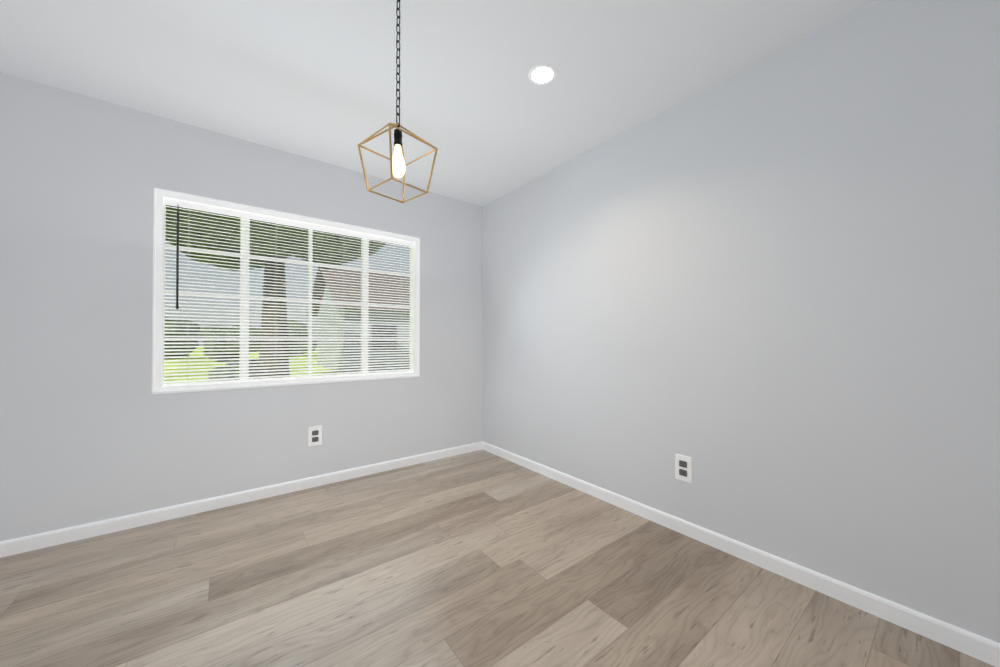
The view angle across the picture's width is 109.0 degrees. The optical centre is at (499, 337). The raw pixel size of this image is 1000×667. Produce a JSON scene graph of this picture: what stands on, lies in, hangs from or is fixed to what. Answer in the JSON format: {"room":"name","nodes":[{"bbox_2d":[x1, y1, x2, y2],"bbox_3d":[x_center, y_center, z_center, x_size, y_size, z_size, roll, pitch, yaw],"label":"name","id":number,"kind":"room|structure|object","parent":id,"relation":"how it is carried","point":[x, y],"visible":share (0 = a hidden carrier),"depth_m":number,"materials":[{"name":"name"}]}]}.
{"room":"empty dining room","nodes":[
{"label":"empty dining room","id":0,"kind":"room"},
{"bbox_2d":[0,72,482,541],"bbox_3d":[-1.426,-0.113,2.716,3.328,2.440,0.140,0,-1,-38],"label":"wall","id":1,"kind":"structure","parent":0,"point":[93,428],"depth_m":2.10,"materials":[{"name":"grey paint"}]},
{"bbox_2d":[0,441,482,557],"bbox_3d":[-1.379,1.069,2.645,3.048,0.076,0.013,0,-1,-38],"label":"baseboard","id":2,"kind":"structure","parent":1,"relation":"attached to","point":[47,539],"depth_m":2.25,"materials":[{"name":"white wood"}]},
{"bbox_2d":[152,187,419,393],"bbox_3d":[-1.437,-0.279,2.710,1.720,1.238,0.140,0,-1,-38],"label":"liner","id":3,"kind":"object","parent":1,"relation":"in","point":[154,194],"visible":0.38,"depth_m":2.28,"materials":[{"name":"white wood"}]},
{"bbox_2d":[153,375,418,393],"bbox_3d":[-1.436,0.336,2.702,1.708,0.016,0.144,0,-1,-38],"label":"window sill","id":4,"kind":"structure","parent":1,"relation":"attached to","point":[249,386],"depth_m":2.49,"materials":[{"name":"white wood"}]},
{"bbox_2d":[154,190,418,390],"bbox_3d":[-1.440,-0.282,2.713,1.706,1.218,0.122,0,-1,-38],"label":"window","id":5,"kind":"structure","parent":1,"relation":"in","point":[160,270],"depth_m":2.48,"materials":[{"name":"white plastic"}]},
{"bbox_2d":[163,198,413,385],"bbox_3d":[-1.418,-0.278,2.685,1.632,1.156,0.050,0,-1,-38],"label":"window blinds","id":6,"kind":"object","parent":5,"relation":"attached to","point":[196,206],"visible":1,"depth_m":2.55,"materials":[{"name":"white plastic"}]},
{"bbox_2d":[308,426,321,446],"bbox_3d":[-1.376,0.732,2.653,0.091,0.144,0.010,0,-1,-38],"label":"electrical outlet","id":7,"kind":"object","parent":1,"relation":"attached to","point":[314,435],"visible":1,"depth_m":2.65,"materials":[{"name":"white plastic"}]},
{"bbox_2d":[0,0,875,206],"bbox_3d":[-0.061,-1.399,0.950,3.328,0.100,4.624,0,-1,-38],"label":"ceiling","id":8,"kind":"structure","parent":0,"point":[479,110],"depth_m":1.76,"materials":[{"name":"white paint"}]},
{"bbox_2d":[357,0,437,202],"bbox_3d":[-0.384,-0.946,1.343,0.211,0.799,0.211,0,-1,40],"label":"pendant light","id":9,"kind":"object","parent":8,"relation":"hanging from","point":[397,165],"visible":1,"depth_m":1.33,"materials":[{"name":"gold metal"}]},
{"bbox_2d":[528,64,556,84],"bbox_3d":[0.216,-1.339,1.817,0.144,0.004,0.144,0,-1,-38],"label":"recessed light","id":10,"kind":"object","parent":8,"relation":"in","point":[541,74],"visible":1,"depth_m":1.81,"materials":[{"name":"white"}]},
{"bbox_2d":[0,449,994,666],"bbox_3d":[-0.061,1.141,0.926,3.328,0.100,4.624,0,-1,-38],"label":"floor","id":11,"kind":"structure","parent":0,"point":[481,558],"depth_m":1.53,"materials":[{"name":"wood"}]},
{"bbox_2d":[483,0,999,642],"bbox_3d":[1.246,-0.121,1.853,0.140,2.440,4.484,0,-1,-38],"label":"wall","id":12,"kind":"structure","parent":0,"point":[765,294],"depth_m":1.60,"materials":[{"name":"grey paint"}]},
{"bbox_2d":[675,454,691,482],"bbox_3d":[1.030,0.734,2.003,0.010,0.144,0.091,0,-1,-38],"label":"electrical outlet","id":13,"kind":"object","parent":12,"relation":"attached to","point":[683,467],"visible":1,"depth_m":2.00,"materials":[{"name":"white plastic"}]},
{"bbox_2d":[482,442,999,666],"bbox_3d":[1.147,1.061,1.846,0.013,0.076,4.331,0,-1,-38],"label":"baseboard","id":14,"kind":"structure","parent":12,"relation":"attached to","point":[981,648],"depth_m":1.58,"materials":[{"name":"white wood"}]},
{"label":"outside","id":15,"kind":"structure","parent":0,"visible":0},
{"bbox_2d":[164,347,408,383],"bbox_3d":[-38.246,1.981,48.168,160.000,0.200,116.796,0,-1,-38],"label":"lawn","id":16,"kind":"structure","parent":15,"point":[232,361],"depth_m":20.06,"materials":[{"name":"green plant"}]},
{"bbox_2d":[164,317,199,358],"bbox_3d":[-26.674,-0.050,28.303,4.601,3.484,4.511,0,-1,-38],"label":"tree","id":17,"kind":"object","parent":16,"relation":"on","point":[167,320],"depth_m":27.89,"materials":[{"name":"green plant"}]},
{"bbox_2d":[199,325,260,361],"bbox_3d":[-18.585,0.361,24.949,3.873,2.600,3.982,0,-1,-38],"label":"tree","id":18,"kind":"object","parent":16,"relation":"on","point":[227,341],"depth_m":24.11,"materials":[{"name":"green plant"}]},
{"bbox_2d":[208,360,258,380],"bbox_3d":[-7.383,1.073,10.082,1.444,0.899,1.106,0,-1,-38],"label":"bush","id":19,"kind":"object","parent":16,"relation":"on","point":[232,370],"depth_m":9.81,"materials":[{"name":"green plant"}]},
{"bbox_2d":[165,205,386,378],"bbox_3d":[-5.658,-2.349,8.506,6.718,7.715,6.391,0,-1,-38],"label":"tree","id":20,"kind":"object","parent":16,"relation":"on","point":[253,244],"depth_m":7.98,"materials":[{"name":"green plant"}]},
{"bbox_2d":[287,320,316,353],"bbox_3d":[-19.804,-0.010,34.001,4.054,3.511,4.695,0,-1,-38],"label":"tree","id":21,"kind":"object","parent":16,"relation":"on","point":[299,335],"depth_m":33.26,"materials":[{"name":"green plant"}]},
{"bbox_2d":[312,267,409,371],"bbox_3d":[-3.317,-1.008,22.560,14.800,5.300,7.000,0,-1,-38],"label":"house","id":22,"kind":"structure","parent":16,"relation":"on","point":[375,282],"depth_m":17.42,"materials":[{"name":"grey"}]}
]}

